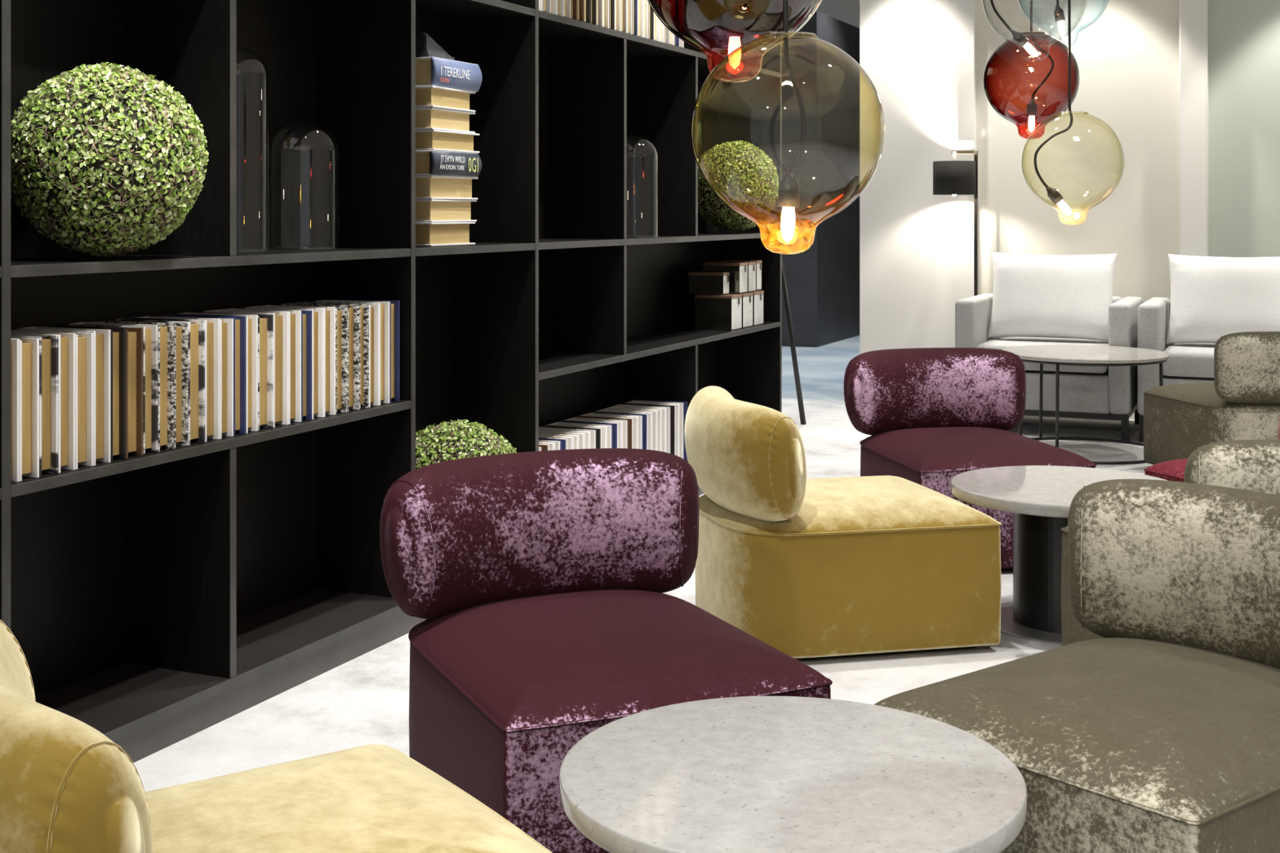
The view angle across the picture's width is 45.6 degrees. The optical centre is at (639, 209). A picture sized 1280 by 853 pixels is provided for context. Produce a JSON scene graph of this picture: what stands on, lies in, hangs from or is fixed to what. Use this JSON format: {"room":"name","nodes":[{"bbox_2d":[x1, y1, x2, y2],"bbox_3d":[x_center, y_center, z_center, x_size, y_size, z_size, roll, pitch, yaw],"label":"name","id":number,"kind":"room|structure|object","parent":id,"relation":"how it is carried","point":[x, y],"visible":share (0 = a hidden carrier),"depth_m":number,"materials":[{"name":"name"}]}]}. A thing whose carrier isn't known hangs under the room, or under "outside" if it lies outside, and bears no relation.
{"room":"lounge","nodes":[
{"label":"lounge","id":0,"kind":"room"},
{"bbox_2d":[133,335,1153,791],"bbox_3d":[1.670,1.400,8.819,14.000,0.100,22.500,0,0,24],"label":"floor","id":1,"kind":"structure","parent":0,"point":[363,700],"depth_m":4.42,"materials":[{"name":"stone"}]},
{"bbox_2d":[0,619,551,852],"bbox_3d":[-0.605,0.967,2.178,0.899,0.766,0.799,0,0,-34],"label":"lounge chair","id":2,"kind":"object","parent":1,"relation":"on","point":[66,787],"visible":1,"depth_m":2.17,"materials":[{"name":"yellow fabric"}]},
{"bbox_2d":[0,0,782,763],"bbox_3d":[-0.665,0.037,5.462,0.378,2.626,6.304,0,0,24],"label":"bookcase","id":3,"kind":"object","parent":1,"relation":"on","point":[565,303],"visible":0.77,"depth_m":4.88,"materials":[{"name":"black wood"}]},
{"bbox_2d":[10,338,19,481],"bbox_3d":[-1.501,0.448,3.430,0.240,0.318,0.035,0,0,24],"label":"book","id":4,"kind":"object","parent":3,"relation":"on","point":[15,343],"visible":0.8,"depth_m":3.40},
{"bbox_2d":[10,337,39,481],"bbox_3d":[-1.482,0.450,3.474,0.240,0.314,0.057,0,0,24],"label":"book","id":5,"kind":"object","parent":3,"relation":"on","point":[28,347],"visible":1,"depth_m":3.45,"materials":[{"name":"paper"}]},
{"bbox_2d":[10,333,57,477],"bbox_3d":[-1.459,0.448,3.526,0.240,0.318,0.056,0,0,24],"label":"book","id":6,"kind":"object","parent":3,"relation":"on","point":[48,344],"visible":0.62,"depth_m":3.50,"materials":[{"name":"paper"}]},
{"bbox_2d":[10,330,75,473],"bbox_3d":[-1.437,0.448,3.577,0.240,0.318,0.052,0,0,24],"label":"book","id":7,"kind":"object","parent":3,"relation":"on","point":[66,341],"visible":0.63,"depth_m":3.55,"materials":[{"name":"paper"}]},
{"bbox_2d":[13,329,93,469],"bbox_3d":[-1.415,0.450,3.628,0.240,0.314,0.057,0,0,24],"label":"book","id":8,"kind":"object","parent":3,"relation":"on","point":[83,341],"visible":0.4,"depth_m":3.60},
{"bbox_2d":[17,326,110,465],"bbox_3d":[-1.392,0.448,3.680,0.240,0.318,0.055,0,0,24],"label":"book","id":9,"kind":"object","parent":3,"relation":"on","point":[101,338],"visible":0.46,"depth_m":3.65,"materials":[{"name":"paper"}]},
{"bbox_2d":[40,324,125,462],"bbox_3d":[-1.370,0.448,3.730,0.240,0.318,0.051,0,0,24],"label":"book","id":10,"kind":"object","parent":3,"relation":"on","point":[117,335],"visible":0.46,"depth_m":3.70,"materials":[{"name":"brown paper"}]},
{"bbox_2d":[66,324,142,458],"bbox_3d":[-1.348,0.450,3.781,0.240,0.314,0.058,0,0,24],"label":"book","id":11,"kind":"object","parent":3,"relation":"on","point":[134,336],"visible":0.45,"depth_m":3.75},
{"bbox_2d":[10,62,208,257],"bbox_3d":[-1.320,-0.124,3.768,0.476,0.484,0.484,0,0,11],"label":"topiary ball","id":12,"kind":"object","parent":3,"relation":"on","point":[108,159],"visible":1,"depth_m":3.62,"materials":[{"name":"green"}]},
{"bbox_2d":[68,322,157,455],"bbox_3d":[-1.325,0.448,3.833,0.240,0.318,0.052,0,0,24],"label":"book","id":13,"kind":"object","parent":3,"relation":"on","point":[149,331],"visible":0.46,"depth_m":3.80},
{"bbox_2d":[84,320,173,452],"bbox_3d":[-1.303,0.448,3.884,0.240,0.318,0.057,0,0,24],"label":"book","id":14,"kind":"object","parent":3,"relation":"on","point":[165,331],"visible":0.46,"depth_m":3.86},
{"bbox_2d":[117,320,188,448],"bbox_3d":[-1.280,0.450,3.936,0.240,0.314,0.053,0,0,24],"label":"book","id":15,"kind":"object","parent":3,"relation":"on","point":[180,330],"visible":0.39,"depth_m":3.91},
{"bbox_2d":[115,317,204,445],"bbox_3d":[-1.257,0.448,3.990,0.240,0.318,0.063,0,0,24],"label":"book","id":16,"kind":"object","parent":3,"relation":"on","point":[196,327],"visible":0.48,"depth_m":3.97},
{"bbox_2d":[137,315,219,442],"bbox_3d":[-1.232,0.448,4.047,0.240,0.318,0.059,0,0,24],"label":"book","id":17,"kind":"object","parent":3,"relation":"on","point":[211,325],"visible":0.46,"depth_m":4.02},
{"bbox_2d":[162,315,233,439],"bbox_3d":[-1.209,0.450,4.100,0.240,0.314,0.054,0,0,24],"label":"book","id":18,"kind":"object","parent":3,"relation":"on","point":[226,325],"visible":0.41,"depth_m":4.07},
{"bbox_2d":[162,313,245,435],"bbox_3d":[-1.187,0.448,4.150,0.240,0.318,0.052,0,0,24],"label":"book","id":19,"kind":"object","parent":3,"relation":"on","point":[239,322],"visible":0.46,"depth_m":4.12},
{"bbox_2d":[182,312,257,433],"bbox_3d":[-1.166,0.448,4.197,0.240,0.318,0.049,0,0,24],"label":"book","id":20,"kind":"object","parent":3,"relation":"on","point":[251,321],"visible":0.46,"depth_m":4.17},
{"bbox_2d":[204,312,273,431],"bbox_3d":[-1.143,0.450,4.251,0.240,0.314,0.066,0,0,24],"label":"book","id":21,"kind":"object","parent":3,"relation":"on","point":[265,322],"visible":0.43,"depth_m":4.23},
{"bbox_2d":[204,309,288,427],"bbox_3d":[-1.115,0.448,4.314,0.240,0.318,0.069,0,0,24],"label":"book","id":22,"kind":"object","parent":3,"relation":"on","point":[280,318],"visible":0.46,"depth_m":4.29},
{"bbox_2d":[236,46,270,252],"bbox_3d":[-1.165,-0.174,4.427,0.177,0.595,0.177,0,0,24],"label":"glass dome","id":23,"kind":"object","parent":3,"relation":"on","point":[268,249],"visible":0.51,"depth_m":4.43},
{"bbox_2d":[226,308,301,424],"bbox_3d":[-1.089,0.448,4.373,0.240,0.318,0.058,0,0,24],"label":"book","id":24,"kind":"object","parent":3,"relation":"on","point":[294,316],"visible":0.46,"depth_m":4.35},
{"bbox_2d":[253,308,311,422],"bbox_3d":[-1.067,0.450,4.424,0.240,0.314,0.051,0,0,24],"label":"book","id":25,"kind":"object","parent":3,"relation":"on","point":[306,316],"visible":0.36,"depth_m":4.39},
{"bbox_2d":[244,306,324,419],"bbox_3d":[-1.045,0.448,4.474,0.240,0.318,0.056,0,0,24],"label":"book","id":26,"kind":"object","parent":3,"relation":"on","point":[317,313],"visible":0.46,"depth_m":4.45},
{"bbox_2d":[261,305,335,417],"bbox_3d":[-1.022,0.448,4.527,0.240,0.318,0.058,0,0,24],"label":"book","id":27,"kind":"object","parent":3,"relation":"on","point":[329,312],"visible":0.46,"depth_m":4.50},
{"bbox_2d":[269,119,340,249],"bbox_3d":[-1.034,-0.078,4.708,0.215,0.402,0.215,0,0,24],"label":"glass dome","id":28,"kind":"object","parent":3,"relation":"on","point":[339,246],"visible":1,"depth_m":4.69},
{"bbox_2d":[291,305,346,414],"bbox_3d":[-0.998,0.450,4.582,0.240,0.314,0.059,0,0,24],"label":"book","id":29,"kind":"object","parent":3,"relation":"on","point":[340,312],"visible":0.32,"depth_m":4.56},
{"bbox_2d":[281,302,359,412],"bbox_3d":[-0.974,0.448,4.638,0.240,0.318,0.060,0,0,24],"label":"book","id":30,"kind":"object","parent":3,"relation":"on","point":[353,310],"visible":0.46,"depth_m":4.61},
{"bbox_2d":[297,302,368,409],"bbox_3d":[-0.951,0.448,4.691,0.240,0.318,0.052,0,0,24],"label":"book","id":31,"kind":"object","parent":3,"relation":"on","point":[363,308],"visible":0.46,"depth_m":4.66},
{"bbox_2d":[315,299,389,404],"bbox_3d":[-0.905,0.448,4.794,0.240,0.318,0.058,0,0,24],"label":"book","id":32,"kind":"object","parent":3,"relation":"on","point":[384,305],"visible":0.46,"depth_m":4.77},
{"bbox_2d":[326,302,379,407],"bbox_3d":[-0.929,0.450,4.741,0.240,0.314,0.055,0,0,24],"label":"book","id":33,"kind":"object","parent":3,"relation":"on","point":[374,308],"visible":0.29,"depth_m":4.71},
{"bbox_2d":[332,298,399,403],"bbox_3d":[-0.882,0.448,4.847,0.240,0.318,0.056,0,0,24],"label":"book","id":34,"kind":"object","parent":3,"relation":"on","point":[394,305],"visible":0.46,"depth_m":4.82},
{"bbox_2d":[415,222,475,246],"bbox_3d":[-0.743,0.083,5.250,0.235,0.079,0.298,0,0,23],"label":"book","id":35,"kind":"object","parent":3,"relation":"on","point":[427,233],"visible":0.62,"depth_m":5.15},
{"bbox_2d":[415,199,476,222],"bbox_3d":[-0.740,0.005,5.259,0.235,0.076,0.298,0,0,24],"label":"book","id":36,"kind":"object","parent":35,"relation":"on","point":[426,210],"visible":0.66,"depth_m":5.16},
{"bbox_2d":[415,175,477,199],"bbox_3d":[-0.737,-0.074,5.259,0.235,0.078,0.298,0,0,25],"label":"book","id":37,"kind":"object","parent":36,"relation":"on","point":[427,187],"visible":0.62,"depth_m":5.16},
{"bbox_2d":[415,150,481,177],"bbox_3d":[-0.729,-0.155,5.245,0.254,0.083,0.298,0,0,25],"label":"book","id":38,"kind":"object","parent":37,"relation":"on","point":[428,162],"visible":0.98,"depth_m":5.13,"materials":[{"name":"paper"}]},
{"bbox_2d":[415,129,479,152],"bbox_3d":[-0.732,-0.232,5.263,0.235,0.068,0.298,0,0,25],"label":"book","id":39,"kind":"object","parent":38,"relation":"on","point":[425,140],"visible":0.52,"depth_m":5.16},
{"bbox_2d":[415,106,475,133],"bbox_3d":[-0.743,-0.304,5.258,0.235,0.073,0.298,0,0,22],"label":"book","id":40,"kind":"object","parent":39,"relation":"on","point":[426,118],"visible":0.52,"depth_m":5.16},
{"bbox_2d":[415,85,475,111],"bbox_3d":[-0.742,-0.377,5.252,0.235,0.071,0.298,0,0,22],"label":"book","id":41,"kind":"object","parent":40,"relation":"on","point":[426,96],"visible":0.52,"depth_m":5.15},
{"bbox_2d":[415,56,482,91],"bbox_3d":[-0.729,-0.462,5.261,0.254,0.096,0.298,0,0,24],"label":"book","id":42,"kind":"object","parent":41,"relation":"on","point":[431,70],"visible":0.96,"depth_m":5.15,"materials":[{"name":"blue paper"}]},
{"bbox_2d":[415,31,454,60],"bbox_3d":[-0.726,-0.553,5.213,0.118,0.093,0.231,0,0,24],"label":"ornament","id":43,"kind":"object","parent":42,"relation":"on","point":[425,46],"visible":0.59,"depth_m":5.14,"materials":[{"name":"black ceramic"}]},
{"bbox_2d":[415,419,517,469],"bbox_3d":[-0.643,0.985,5.301,0.498,0.505,0.501,0,0,14],"label":"topiary ball","id":44,"kind":"object","parent":3,"relation":"on","point":[460,439],"visible":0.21,"depth_m":5.20,"materials":[{"name":"green"}]},
{"bbox_2d":[538,428,589,448],"bbox_3d":[-0.327,1.067,6.126,0.250,0.350,0.050,0,0,24],"label":"book","id":45,"kind":"object","parent":3,"relation":"on","point":[586,434],"visible":0.16,"depth_m":6.09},
{"bbox_2d":[538,426,595,448],"bbox_3d":[-0.305,1.067,6.176,0.250,0.350,0.056,0,0,24],"label":"book","id":46,"kind":"object","parent":3,"relation":"on","point":[592,433],"visible":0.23,"depth_m":6.15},
{"bbox_2d":[541,425,600,448],"bbox_3d":[-0.284,1.067,6.224,0.250,0.350,0.047,0,0,24],"label":"book","id":47,"kind":"object","parent":3,"relation":"on","point":[597,430],"visible":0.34,"depth_m":6.19,"materials":[{"name":"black paper"}]},
{"bbox_2d":[546,423,606,448],"bbox_3d":[-0.264,1.067,6.271,0.250,0.350,0.053,0,0,24],"label":"book","id":48,"kind":"object","parent":3,"relation":"on","point":[603,429],"visible":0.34,"depth_m":6.25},
{"bbox_2d":[552,422,611,448],"bbox_3d":[-0.242,1.067,6.319,0.250,0.350,0.050,0,0,24],"label":"book","id":49,"kind":"object","parent":3,"relation":"on","point":[608,427],"visible":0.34,"depth_m":6.29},
{"bbox_2d":[558,420,617,448],"bbox_3d":[-0.221,1.067,6.369,0.250,0.350,0.056,0,0,24],"label":"book","id":50,"kind":"object","parent":3,"relation":"on","point":[614,426],"visible":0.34,"depth_m":6.34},
{"bbox_2d":[564,418,622,448],"bbox_3d":[-0.200,1.067,6.417,0.250,0.350,0.047,0,0,24],"label":"book","id":51,"kind":"object","parent":3,"relation":"on","point":[619,424],"visible":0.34,"depth_m":6.38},
{"bbox_2d":[569,417,626,448],"bbox_3d":[-0.179,1.067,6.464,0.250,0.350,0.053,0,0,24],"label":"book","id":52,"kind":"object","parent":3,"relation":"on","point":[624,422],"visible":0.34,"depth_m":6.43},
{"bbox_2d":[575,415,631,448],"bbox_3d":[-0.158,1.067,6.512,0.250,0.350,0.050,0,0,24],"label":"book","id":53,"kind":"object","parent":3,"relation":"on","point":[628,420],"visible":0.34,"depth_m":6.48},
{"bbox_2d":[581,413,637,448],"bbox_3d":[-0.136,1.067,6.562,0.250,0.350,0.056,0,0,24],"label":"book","id":54,"kind":"object","parent":3,"relation":"on","point":[634,420],"visible":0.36,"depth_m":6.53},
{"bbox_2d":[586,413,641,448],"bbox_3d":[-0.115,1.067,6.610,0.250,0.350,0.047,0,0,24],"label":"book","id":55,"kind":"object","parent":3,"relation":"on","point":[639,417],"visible":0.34,"depth_m":6.58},
{"bbox_2d":[590,411,647,449],"bbox_3d":[-0.095,1.067,6.657,0.250,0.350,0.053,0,0,24],"label":"book","id":56,"kind":"object","parent":3,"relation":"on","point":[644,416],"visible":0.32,"depth_m":6.63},
{"bbox_2d":[595,409,651,449],"bbox_3d":[-0.074,1.067,6.705,0.250,0.350,0.050,0,0,24],"label":"book","id":57,"kind":"object","parent":3,"relation":"on","point":[649,415],"visible":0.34,"depth_m":6.67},
{"bbox_2d":[620,0,626,32],"bbox_3d":[-0.179,-0.896,6.452,0.240,0.310,0.062,0,0,24],"label":"book","id":58,"kind":"object","parent":3,"relation":"on","point":[623,2],"visible":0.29,"depth_m":6.43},
{"bbox_2d":[601,408,656,450],"bbox_3d":[-0.052,1.067,6.755,0.250,0.350,0.056,0,0,24],"label":"book","id":59,"kind":"object","parent":3,"relation":"on","point":[653,413],"visible":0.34,"depth_m":6.73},
{"bbox_2d":[607,407,661,451],"bbox_3d":[-0.031,1.067,6.803,0.250,0.350,0.047,0,0,24],"label":"book","id":60,"kind":"object","parent":3,"relation":"on","point":[658,411],"visible":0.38,"depth_m":6.77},
{"bbox_2d":[631,0,637,35],"bbox_3d":[-0.132,-0.896,6.559,0.240,0.310,0.058,0,0,24],"label":"book","id":61,"kind":"object","parent":3,"relation":"on","point":[634,2],"visible":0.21,"depth_m":6.53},
{"bbox_2d":[610,405,665,452],"bbox_3d":[-0.010,1.067,6.850,0.250,0.350,0.053,0,0,24],"label":"book","id":62,"kind":"object","parent":3,"relation":"on","point":[663,410],"visible":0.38,"depth_m":6.82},
{"bbox_2d":[637,0,643,36],"bbox_3d":[-0.108,-0.896,6.615,0.240,0.310,0.062,0,0,24],"label":"book","id":63,"kind":"object","parent":3,"relation":"on","point":[640,2],"visible":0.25,"depth_m":6.59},
{"bbox_2d":[616,404,670,453],"bbox_3d":[0.011,1.067,6.899,0.250,0.350,0.050,0,0,24],"label":"book","id":64,"kind":"object","parent":3,"relation":"on","point":[667,409],"visible":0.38,"depth_m":6.86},
{"bbox_2d":[622,403,675,454],"bbox_3d":[0.032,1.067,6.948,0.250,0.350,0.056,0,0,24],"label":"book","id":65,"kind":"object","parent":3,"relation":"on","point":[672,407],"visible":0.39,"depth_m":6.92,"materials":[{"name":"black paper"}]},
{"bbox_2d":[624,401,679,456],"bbox_3d":[0.053,1.067,6.996,0.250,0.350,0.047,0,0,24],"label":"book","id":66,"kind":"object","parent":3,"relation":"on","point":[677,406],"visible":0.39,"depth_m":6.96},
{"bbox_2d":[630,400,683,458],"bbox_3d":[0.074,1.067,7.043,0.250,0.350,0.053,0,0,24],"label":"book","id":67,"kind":"object","parent":3,"relation":"on","point":[681,405],"visible":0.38,"depth_m":7.01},
{"bbox_2d":[635,399,687,461],"bbox_3d":[0.095,1.067,7.092,0.250,0.350,0.050,0,0,24],"label":"book","id":68,"kind":"object","parent":3,"relation":"on","point":[685,403],"visible":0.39,"depth_m":7.06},
{"bbox_2d":[694,293,742,330],"bbox_3d":[0.401,0.519,7.747,0.207,0.174,0.152,0,0,24],"label":"box","id":69,"kind":"object","parent":3,"relation":"on","point":[712,311],"visible":0.98,"depth_m":7.68,"materials":[{"name":"white cardboard"}]},
{"bbox_2d":[688,271,729,293],"bbox_3d":[0.352,0.373,7.750,0.197,0.109,0.087,0,0,24],"label":"box","id":70,"kind":"object","parent":69,"relation":"on","point":[700,282],"visible":1,"depth_m":7.71,"materials":[{"name":"black cardboard"}]},
{"bbox_2d":[697,140,778,231],"bbox_3d":[0.489,-0.122,7.919,0.472,0.476,0.470,0,0,-43],"label":"topiary ball","id":71,"kind":"object","parent":3,"relation":"on","point":[744,175],"visible":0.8,"depth_m":7.76,"materials":[{"name":"green"}]},
{"bbox_2d":[728,292,753,328],"bbox_3d":[0.469,0.519,7.903,0.207,0.174,0.152,0,0,24],"label":"box","id":72,"kind":"object","parent":3,"relation":"on","point":[747,297],"visible":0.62,"depth_m":7.85,"materials":[{"name":"white cardboard"}]},
{"bbox_2d":[702,262,747,293],"bbox_3d":[0.444,0.350,7.871,0.207,0.154,0.122,0,0,24],"label":"box","id":73,"kind":"object","parent":72,"relation":"on","point":[738,277],"visible":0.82,"depth_m":7.80,"materials":[{"name":"white cardboard"}]},
{"bbox_2d":[712,261,755,291],"bbox_3d":[0.497,0.350,7.992,0.207,0.154,0.117,0,0,24],"label":"box","id":74,"kind":"object","parent":72,"relation":"on","point":[751,264],"visible":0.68,"depth_m":7.95,"materials":[{"name":"white cardboard"}]},
{"bbox_2d":[746,290,764,325],"bbox_3d":[0.537,0.518,8.059,0.207,0.176,0.152,0,0,24],"label":"box","id":75,"kind":"object","parent":3,"relation":"on","point":[757,297],"visible":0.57,"depth_m":8.01,"materials":[{"name":"white cardboard"}]},
{"bbox_2d":[720,259,761,290],"bbox_3d":[0.541,0.347,8.093,0.207,0.156,0.082,0,0,24],"label":"box","id":76,"kind":"object","parent":75,"relation":"on","point":[758,263],"visible":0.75,"depth_m":8.05,"materials":[{"name":"white cardboard"}]},
{"bbox_2d":[379,448,832,852],"bbox_3d":[-0.107,0.967,3.339,0.799,0.766,0.900,0,0,-24],"label":"lounge chair","id":77,"kind":"object","parent":1,"relation":"on","point":[539,580],"visible":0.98,"depth_m":3.36,"materials":[{"name":"fabric"}]},
{"bbox_2d":[559,696,1026,852],"bbox_3d":[0.240,1.124,2.449,0.740,0.452,0.740,0,0,24],"label":"round table","id":78,"kind":"object","parent":1,"relation":"on","point":[745,774],"visible":1,"depth_m":2.39,"materials":[{"name":"grey stone"}]},
{"bbox_2d":[782,256,806,424],"bbox_3d":[0.870,0.712,9.796,0.504,1.285,0.584,0,0,24],"label":"tripod stand","id":79,"kind":"object","parent":1,"relation":"on","point":[800,402],"visible":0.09,"depth_m":9.62,"materials":[{"name":"black"}]},
{"bbox_2d":[684,386,1001,660],"bbox_3d":[0.600,0.967,4.885,0.899,0.766,0.799,0,0,-13],"label":"lounge chair","id":80,"kind":"object","parent":1,"relation":"on","point":[810,569],"visible":1,"depth_m":4.57,"materials":[{"name":"yellow fabric"}]},
{"bbox_2d":[933,150,977,296],"bbox_3d":[2.064,0.482,9.974,0.279,1.735,0.317,0,0,24],"label":"floor lamp","id":81,"kind":"object","parent":1,"relation":"on","point":[953,177],"visible":0.77,"depth_m":9.86,"materials":[{"name":"black"}]},
{"bbox_2d":[843,347,1096,570],"bbox_3d":[1.284,0.967,6.067,0.799,0.766,0.899,0,0,-11],"label":"lounge chair","id":82,"kind":"object","parent":1,"relation":"on","point":[932,416],"visible":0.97,"depth_m":6.23,"materials":[{"name":"purple fabric"}]},
{"bbox_2d":[955,293,1143,440],"bbox_3d":[2.541,0.950,9.426,1.020,0.800,0.840,0,0,24],"label":"armchair","id":83,"kind":"object","parent":1,"relation":"on","point":[1086,392],"visible":0.54,"depth_m":9.02,"materials":[{"name":"grey fabric"}]},
{"bbox_2d":[977,337,1108,373],"bbox_3d":[2.515,0.888,9.366,0.768,0.147,0.710,0,0,24],"label":"seat cushion","id":84,"kind":"object","parent":83,"relation":"on","point":[996,343],"depth_m":9.20,"materials":[{"name":"grey fabric"}]},
{"bbox_2d":[987,252,1116,341],"bbox_3d":[2.559,0.538,9.467,0.765,0.534,0.261,0,0,24],"label":"cushion","id":85,"kind":"object","parent":83,"relation":"on","point":[1034,295],"visible":0.95,"depth_m":9.38,"materials":[{"name":"white fabric"}]},
{"bbox_2d":[950,465,1167,644],"bbox_3d":[1.392,1.124,4.980,0.740,0.452,0.740,0,0,24],"label":"round table","id":86,"kind":"object","parent":1,"relation":"on","point":[1039,498],"visible":0.59,"depth_m":4.88,"materials":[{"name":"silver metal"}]},
{"bbox_2d":[874,479,1279,852],"bbox_3d":[0.991,0.967,2.918,0.900,0.766,0.799,0,0,-38],"label":"lounge chair","id":87,"kind":"object","parent":1,"relation":"on","point":[1160,733],"visible":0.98,"depth_m":2.85,"materials":[{"name":"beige fabric"}]},
{"bbox_2d":[1001,344,1169,464],"bbox_3d":[2.477,1.072,8.500,0.900,0.556,0.900,0,0,24],"label":"table","id":88,"kind":"object","parent":1,"relation":"on","point":[1054,354],"visible":0.68,"depth_m":8.33,"materials":[{"name":"stone"}]},
{"bbox_2d":[1060,439,1279,646],"bbox_3d":[1.705,0.967,4.238,0.799,0.766,0.899,0,0,-14],"label":"lounge chair","id":89,"kind":"object","parent":1,"relation":"on","point":[1254,465],"visible":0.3,"depth_m":3.83,"materials":[{"name":"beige fabric"}]},
{"bbox_2d":[1137,297,1215,442],"bbox_3d":[3.513,0.950,9.002,1.020,0.800,0.840,0,0,24],"label":"armchair","id":90,"kind":"object","parent":1,"relation":"on","point":[1187,362],"visible":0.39,"depth_m":8.79,"materials":[{"name":"grey fabric"}]},
{"bbox_2d":[1162,342,1215,377],"bbox_3d":[3.486,0.888,8.942,0.768,0.147,0.710,0,0,24],"label":"seat cushion","id":91,"kind":"object","parent":90,"relation":"on","point":[1186,360],"depth_m":8.73,"materials":[{"name":"grey fabric"}]},
{"bbox_2d":[1165,253,1279,343],"bbox_3d":[3.531,0.538,9.043,0.765,0.534,0.261,0,0,24],"label":"cushion","id":92,"kind":"object","parent":90,"relation":"on","point":[1212,298],"visible":0.91,"depth_m":8.99,"materials":[{"name":"white fabric"}]},
{"bbox_2d":[1142,331,1279,464],"bbox_3d":[3.077,0.967,7.656,0.799,0.766,0.899,0,0,-13],"label":"lounge chair","id":93,"kind":"object","parent":1,"relation":"on","point":[1242,401],"visible":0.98,"depth_m":7.30,"materials":[{"name":"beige fabric"}]},
{"bbox_2d":[1143,416,1279,482],"bbox_3d":[2.351,0.967,5.363,0.799,0.766,0.899,0,0,-24],"label":"lounge chair","id":94,"kind":"object","parent":1,"relation":"on","point":[1171,470],"visible":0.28,"depth_m":5.53,"materials":[{"name":"fabric"}]},
{"bbox_2d":[782,10,859,346],"bbox_3d":[0.186,-0.299,17.150,4.610,3.302,2.820,0,0,24],"label":"wall","id":95,"kind":"structure","parent":0,"point":[823,280],"depth_m":15.16,"materials":[{"name":"paint"}]},
{"bbox_2d":[816,0,859,27],"bbox_3d":[6.134,-0.850,19.036,14.000,4.400,0.200,0,0,24],"label":"ceiling","id":96,"kind":"structure","parent":0,"point":[847,11],"depth_m":20.42,"materials":[{"name":"white paint"}]},
{"bbox_2d":[859,0,976,354],"bbox_3d":[1.913,-0.375,10.399,0.780,3.450,0.250,0,0,24],"label":"wall","id":97,"kind":"structure","parent":0,"point":[919,56],"depth_m":10.30,"materials":[{"name":"white paint"}]},
{"bbox_2d":[976,0,1178,419],"bbox_3d":[2.882,-0.375,10.019,1.300,3.450,0.170,0,0,24],"label":"wall","id":98,"kind":"structure","parent":0,"point":[1127,60],"depth_m":9.88,"materials":[{"name":"beige paint"}]},
{"bbox_2d":[1178,0,1208,256],"bbox_3d":[3.520,-0.375,9.675,0.165,3.450,0.290,0,0,24],"label":"column","id":99,"kind":"structure","parent":98,"relation":"attached to","point":[1193,14],"depth_m":9.54,"materials":[{"name":"white paint"}]},
{"bbox_2d":[1208,0,1279,257],"bbox_3d":[6.180,-0.375,8.606,5.565,3.450,0.120,0,0,24],"label":"wall panel","id":100,"kind":"object","parent":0,"point":[1244,35],"visible":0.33,"depth_m":9.58,"materials":[{"name":"paint"}]},
{"bbox_3d":[0.436,-2.150,4.120,12.500,0.100,12.900,0,0,24],"label":"ceiling","id":101,"kind":"structure","parent":0,"visible":0},
{"bbox_2d":[647,0,822,82],"bbox_3d":[0.168,-1.162,2.700,0.342,1.875,0.342,0,0,24],"label":"pendant lamp","id":102,"kind":"object","parent":101,"relation":"hanging from","point":[716,28],"visible":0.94,"depth_m":2.62,"materials":[{"name":"red glass"}]},
{"bbox_2d":[691,0,884,253],"bbox_3d":[0.234,-1.014,2.420,0.306,2.171,0.306,0,0,-19],"label":"pendant lamp","id":103,"kind":"object","parent":101,"relation":"hanging from","point":[787,231],"visible":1,"depth_m":2.39,"materials":[{"name":"glass"}]},
{"bbox_2d":[777,170,799,207],"bbox_3d":[0.236,-0.032,2.420,0.035,0.058,0.035,0,0,24],"label":"socket","id":104,"kind":"object","parent":103,"relation":"attached to","point":[788,188],"depth_m":2.41,"materials":[{"name":"grey"}]},
{"bbox_2d":[983,0,1079,139],"bbox_3d":[1.348,-1.171,5.250,0.322,1.859,0.322,0,0,-9],"label":"pendant lamp","id":105,"kind":"object","parent":101,"relation":"hanging from","point":[1025,94],"visible":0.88,"depth_m":5.14,"materials":[{"name":"red glass"}]},
{"bbox_2d":[982,0,1087,62],"bbox_3d":[1.284,-1.290,4.960,0.330,1.620,0.330,0,0,24],"label":"pendant lamp","id":106,"kind":"object","parent":101,"relation":"hanging from","point":[1019,37],"visible":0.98,"depth_m":4.95,"materials":[{"name":"clear glass"}]},
{"bbox_2d":[1011,30,1028,47],"bbox_3d":[1.237,-0.555,4.961,0.057,0.057,0.035,0,0,2],"label":"socket","id":107,"kind":"object","parent":106,"relation":"attached to","point":[1019,37],"depth_m":4.95,"materials":[{"name":"grey"}]},
{"bbox_2d":[1017,0,1109,45],"bbox_3d":[1.508,-1.339,5.420,0.326,1.522,0.326,0,0,16],"label":"pendant lamp","id":108,"kind":"object","parent":101,"relation":"hanging from","point":[1059,14],"visible":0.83,"depth_m":5.41,"materials":[{"name":"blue glass"}]},
{"bbox_2d":[1053,4,1065,22],"bbox_3d":[1.492,-0.697,5.420,0.040,0.060,0.036,0,0,24],"label":"socket","id":109,"kind":"object","parent":108,"relation":"attached to","point":[1059,14],"depth_m":5.41,"materials":[{"name":"grey"}]},
{"bbox_2d":[1021,0,1124,225],"bbox_3d":[1.363,-1.025,4.800,0.312,2.150,0.312,0,0,-39],"label":"pendant lamp","id":110,"kind":"object","parent":101,"relation":"hanging from","point":[1054,195],"visible":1,"depth_m":4.80,"materials":[{"name":"yellow glass"}]},
{"bbox_2d":[1045,186,1063,204],"bbox_3d":[1.306,-0.044,4.799,0.055,0.059,0.035,0,0,-2],"label":"socket","id":111,"kind":"object","parent":110,"relation":"attached to","point":[1053,194],"depth_m":4.79,"materials":[{"name":"grey"}]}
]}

